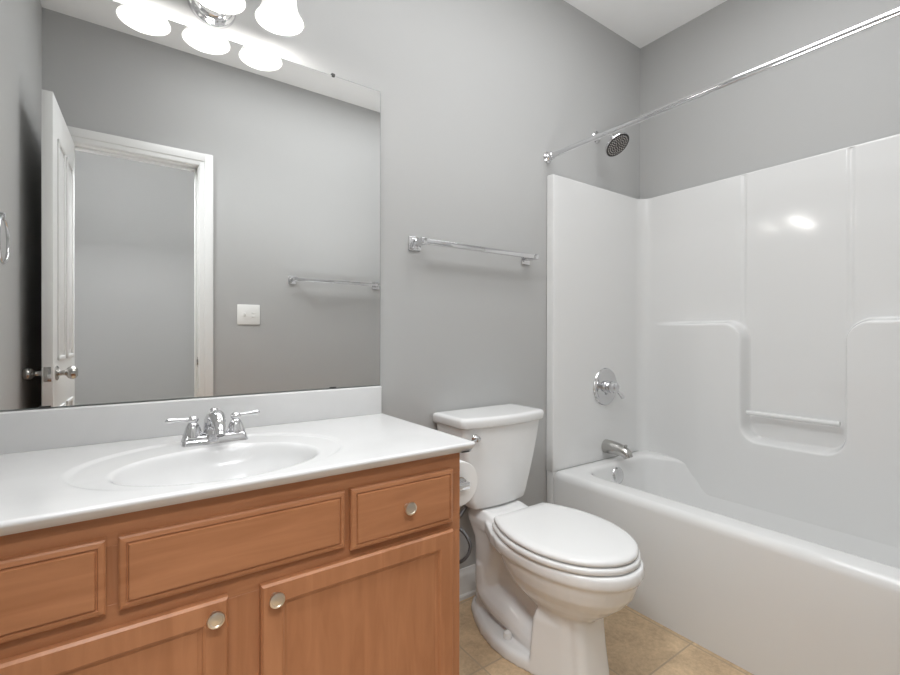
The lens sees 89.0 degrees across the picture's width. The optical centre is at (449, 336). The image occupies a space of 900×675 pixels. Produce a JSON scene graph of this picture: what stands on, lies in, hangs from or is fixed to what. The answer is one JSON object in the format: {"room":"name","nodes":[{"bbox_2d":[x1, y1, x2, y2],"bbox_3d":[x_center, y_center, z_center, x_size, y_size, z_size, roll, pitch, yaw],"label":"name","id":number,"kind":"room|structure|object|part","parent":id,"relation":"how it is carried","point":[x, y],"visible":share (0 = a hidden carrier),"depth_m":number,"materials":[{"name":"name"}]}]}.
{"room":"bathroom","nodes":[
{"label":"bathroom","id":0,"kind":"room"},
{"bbox_2d":[0,0,639,568],"bbox_3d":[-0.062,-0.276,1.835,2.890,2.672,0.100,0,0,-35],"label":"wall","id":1,"kind":"structure","parent":0,"point":[475,94],"depth_m":1.87,"materials":[{"name":"grey paint"}]},
{"bbox_2d":[0,0,380,410],"bbox_3d":[-0.688,-0.352,1.325,1.076,1.052,0.009,0,0,-35],"label":"mirror","id":2,"kind":"object","parent":1,"relation":"attached to","point":[186,211],"visible":1,"depth_m":1.27,"materials":[{"name":"grey mirror"}]},
{"bbox_2d":[0,386,381,453],"bbox_3d":[-0.686,0.226,1.322,1.077,0.099,0.020,0,0,-35],"label":"backsplash","id":3,"kind":"structure","parent":1,"relation":"attached to","point":[51,428],"depth_m":1.23,"materials":[{"name":"white stone"}]},
{"bbox_2d":[187,0,303,35],"bbox_3d":[-0.636,-0.995,1.250,0.452,0.202,0.186,0,0,-35],"label":"vanity light","id":4,"kind":"object","parent":1,"relation":"attached to","point":[280,17],"visible":1,"depth_m":1.31,"materials":[{"name":"white glass"}]},
{"bbox_3d":[-0.620,-0.970,1.229,0.133,0.120,0.133,0,0,-35],"label":"lamp shade","id":5,"kind":"part","parent":4,"relation":"part of","materials":[{"name":"white glass"}]},
{"bbox_3d":[-0.490,-0.970,1.321,0.133,0.120,0.133,0,0,-35],"label":"lamp shade","id":6,"kind":"part","parent":4,"relation":"part of","materials":[{"name":"white glass"}]},
{"bbox_3d":[-0.490,-0.978,1.321,0.051,0.086,0.051,0,0,-35],"label":"bulb","id":7,"kind":"part","parent":4,"relation":"part of","materials":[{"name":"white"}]},
{"bbox_2d":[459,564,475,601],"bbox_3d":[0.093,1.001,1.880,0.880,0.118,0.017,0,0,-35],"label":"baseboard","id":8,"kind":"structure","parent":1,"relation":"attached to","point":[467,579],"depth_m":1.86,"materials":[{"name":"white paint"}]},
{"bbox_2d":[408,236,538,264],"bbox_3d":[0.122,-0.347,1.858,0.629,0.051,0.074,0,0,-35],"label":"towel bar","id":9,"kind":"object","parent":1,"relation":"attached to","point":[414,243],"visible":1,"depth_m":1.78,"materials":[{"name":"silver metal"}]},
{"bbox_3d":[-0.114,-0.347,1.691,0.051,0.051,0.074,0,0,-35],"label":"post","id":10,"kind":"part","parent":9,"relation":"part of","materials":[{"name":"silver metal"}]},
{"bbox_3d":[0.358,-0.347,2.025,0.051,0.051,0.074,0,0,-35],"label":"post","id":11,"kind":"part","parent":9,"relation":"part of","materials":[{"name":"silver metal"}]},
{"bbox_2d":[592,131,628,156],"bbox_3d":[0.798,-0.973,2.272,0.129,0.154,0.175,0,0,-35],"label":"shower","id":12,"kind":"object","parent":1,"relation":"attached to","point":[617,143],"visible":0.87,"depth_m":2.24,"materials":[{"name":"silver metal"}]},
{"bbox_2d":[543,7,899,162],"bbox_3d":[0.894,-0.827,1.512,0.052,0.057,1.529,0,0,-35],"label":"shower rod","id":13,"kind":"object","parent":1,"relation":"attached to","point":[890,15],"visible":1,"depth_m":1.45,"materials":[{"name":"silver metal"}]},
{"bbox_2d":[459,595,753,674],"bbox_3d":[0.410,1.088,1.169,2.890,0.050,1.745,0,0,-35],"label":"floor","id":14,"kind":"structure","parent":0,"point":[636,644],"depth_m":1.54,"materials":[{"name":"tile"}]},
{"bbox_2d":[0,452,459,674],"bbox_3d":[-0.541,0.681,1.096,1.052,0.761,0.556,0,0,-35],"label":"vanity cabinet","id":15,"kind":"object","parent":14,"relation":"on","point":[357,572],"visible":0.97,"depth_m":0.91,"materials":[{"name":"brown wood"}]},
{"bbox_3d":[-0.613,0.716,0.743,0.462,0.442,0.018,0,0,-35],"label":"door","id":16,"kind":"part","parent":15,"relation":"part of","materials":[{"name":"brown wood"}]},
{"bbox_3d":[-0.616,0.716,0.747,0.368,0.348,0.008,0,0,-35],"label":"panel","id":17,"kind":"part","parent":15,"relation":"part of","materials":[{"name":"brown wood"}]},
{"bbox_3d":[-0.433,0.520,0.845,0.031,0.031,0.022,0,0,-35],"label":"knob","id":18,"kind":"part","parent":15,"relation":"part of","materials":[{"name":"silver metal"}]},
{"bbox_3d":[-0.409,0.482,0.910,1.052,0.050,0.019,0,0,-35],"label":"rail","id":19,"kind":"part","parent":15,"relation":"part of","materials":[{"name":"brown wood"}]},
{"bbox_3d":[-0.409,0.329,0.910,1.052,0.056,0.019,0,0,-35],"label":"rail","id":20,"kind":"part","parent":15,"relation":"part of","materials":[{"name":"brown wood"}]},
{"bbox_2d":[0,386,474,535],"bbox_3d":[-0.531,0.293,1.107,1.081,0.232,0.548,0,0,-35],"label":"countertop","id":21,"kind":"structure","parent":15,"relation":"on","point":[65,465],"depth_m":1.12,"materials":[{"name":"white stone"}]},
{"bbox_2d":[165,408,259,446],"bbox_3d":[-0.621,0.234,1.212,0.148,0.088,0.180,0,0,11],"label":"faucet","id":22,"kind":"object","parent":21,"relation":"on","point":[214,427],"visible":1,"depth_m":1.18,"materials":[{"name":"silver metal"}]},
{"bbox_3d":[-0.686,0.213,1.161,0.015,0.016,0.064,0,0,42],"label":"lever","id":23,"kind":"part","parent":22,"relation":"part of","materials":[{"name":"silver metal"}]},
{"bbox_3d":[-0.665,0.232,1.185,0.047,0.053,0.047,0,0,-35],"label":"handle","id":24,"kind":"part","parent":22,"relation":"part of","materials":[{"name":"silver metal"}]},
{"bbox_3d":[-0.605,0.228,1.188,0.058,0.074,0.131,0,0,-35],"label":"spout","id":25,"kind":"part","parent":22,"relation":"part of","materials":[{"name":"silver metal"}]},
{"bbox_3d":[-0.582,0.232,1.244,0.047,0.053,0.047,0,0,-35],"label":"handle","id":26,"kind":"part","parent":22,"relation":"part of","materials":[{"name":"silver metal"}]},
{"bbox_3d":[-0.558,0.213,1.265,0.064,0.016,0.015,0,0,-41],"label":"lever","id":27,"kind":"part","parent":22,"relation":"part of","materials":[{"name":"silver metal"}]},
{"bbox_3d":[-0.344,0.520,0.908,0.031,0.031,0.022,0,0,-35],"label":"knob","id":28,"kind":"part","parent":15,"relation":"part of","materials":[{"name":"silver metal"}]},
{"bbox_3d":[-0.186,0.716,1.046,0.468,0.442,0.018,0,0,-35],"label":"door","id":29,"kind":"part","parent":15,"relation":"part of","materials":[{"name":"brown wood"}]},
{"bbox_3d":[-0.188,0.716,1.049,0.374,0.348,0.008,0,0,-35],"label":"panel","id":30,"kind":"part","parent":15,"relation":"part of","materials":[{"name":"brown wood"}]},
{"bbox_3d":[-0.108,0.408,1.100,0.278,0.136,0.018,0,0,-35],"label":"drawer","id":31,"kind":"part","parent":15,"relation":"part of","materials":[{"name":"brown wood"}]},
{"bbox_3d":[-0.096,0.405,1.083,0.031,0.031,0.022,0,0,-35],"label":"knob","id":32,"kind":"part","parent":15,"relation":"part of","materials":[{"name":"silver metal"}]},
{"bbox_2d":[460,478,469,490],"bbox_3d":[-0.026,0.433,1.368,0.102,0.044,0.180,0,0,-35],"label":"toilet paper holder","id":33,"kind":"object","parent":15,"relation":"attached to","point":[464,484],"visible":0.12,"depth_m":1.33,"materials":[{"name":"silver metal"}]},
{"bbox_2d":[460,460,476,505],"bbox_3d":[0.001,0.434,1.387,0.131,0.131,0.104,0,0,-35],"label":"toilet paper roll","id":34,"kind":"object","parent":33,"relation":"on","point":[467,471],"visible":0.17,"depth_m":1.36,"materials":[{"name":"white paper"}]},
{"bbox_2d":[433,404,643,674],"bbox_3d":[0.310,0.685,1.585,0.418,0.782,0.734,0,0,-35],"label":"toilet","id":35,"kind":"object","parent":14,"relation":"on","point":[548,576],"visible":1,"depth_m":1.49,"materials":[{"name":"white ceramic"}]},
{"bbox_2d":[459,506,471,563],"bbox_3d":[0.009,0.782,1.716,0.220,0.291,0.121,0,0,40],"label":"supply hose","id":36,"kind":"object","parent":35,"relation":"attached to","point":[462,531],"visible":0.37,"depth_m":1.63,"materials":[{"name":"grey metal"}]},
{"bbox_3d":[0.080,0.362,1.606,0.067,0.029,0.028,0,0,-35],"label":"flush lever","id":37,"kind":"part","parent":35,"relation":"part of","materials":[{"name":"silver metal"}]},
{"bbox_3d":[0.163,0.486,1.795,0.392,0.312,0.205,0,0,-35],"label":"tank","id":38,"kind":"part","parent":35,"relation":"part of","materials":[{"name":"white ceramic"}]},
{"bbox_3d":[0.165,0.311,1.792,0.415,0.037,0.226,0,0,-35],"label":"tank lid","id":39,"kind":"part","parent":35,"relation":"part of","materials":[{"name":"white ceramic"}]},
{"bbox_3d":[0.327,0.861,1.564,0.367,0.430,0.678,0,0,-35],"label":"bowl","id":40,"kind":"part","parent":35,"relation":"part of","materials":[{"name":"white ceramic"}]},
{"bbox_3d":[0.383,0.636,1.484,0.364,0.021,0.452,0,0,-35],"label":"seat lid","id":41,"kind":"part","parent":35,"relation":"part of","materials":[{"name":"white plastic"}]},
{"bbox_3d":[0.383,0.658,1.484,0.376,0.019,0.462,0,0,-35],"label":"seat","id":42,"kind":"part","parent":35,"relation":"part of","materials":[{"name":"white plastic"}]},
{"bbox_2d":[547,410,899,674],"bbox_3d":[1.197,0.696,1.733,0.750,0.732,1.526,0,0,-35],"label":"bathtub","id":43,"kind":"object","parent":14,"relation":"on","point":[766,593],"visible":0.88,"depth_m":1.50,"materials":[{"name":"white plastic"}]},
{"bbox_3d":[0.822,0.682,2.240,0.084,0.083,0.024,0,0,-35],"label":"overflow plate","id":44,"kind":"part","parent":43,"relation":"part of","materials":[{"name":"silver metal"}]},
{"bbox_2d":[564,0,726,47],"bbox_3d":[0.415,-1.634,1.160,2.890,0.050,1.745,0,0,-35],"label":"ceiling","id":45,"kind":"structure","parent":0,"point":[641,23],"depth_m":2.29,"materials":[{"name":"white paint"}]},
{"bbox_2d":[640,0,899,198],"bbox_3d":[1.547,-0.274,1.976,0.100,2.672,1.530,0,0,-35],"label":"wall","id":46,"kind":"structure","parent":0,"point":[845,93],"depth_m":2.08,"materials":[{"name":"grey paint"}]},
{"bbox_2d":[546,134,899,547],"bbox_3d":[1.197,0.007,1.730,0.747,1.506,1.526,0,0,-35],"label":"tub surround","id":47,"kind":"object","parent":46,"relation":"attached to","point":[775,289],"visible":1,"depth_m":2.06,"materials":[{"name":"white plastic"}]},
{"bbox_2d":[593,368,624,404],"bbox_3d":[0.807,0.255,2.293,0.189,0.189,0.076,0,0,-35],"label":"tub valve","id":48,"kind":"object","parent":47,"relation":"attached to","point":[605,385],"visible":1,"depth_m":2.29,"materials":[{"name":"silver metal"}]},
{"bbox_3d":[0.848,0.285,2.292,0.064,0.059,0.023,0,0,-29],"label":"lever","id":49,"kind":"part","parent":48,"relation":"part of","materials":[{"name":"silver metal"}]},
{"bbox_2d":[601,439,632,458],"bbox_3d":[0.834,0.562,2.269,0.069,0.079,0.150,0,0,-35],"label":"tub spout","id":50,"kind":"object","parent":47,"relation":"attached to","point":[608,446],"visible":1,"depth_m":2.25,"materials":[{"name":"grey metal"}]}
]}

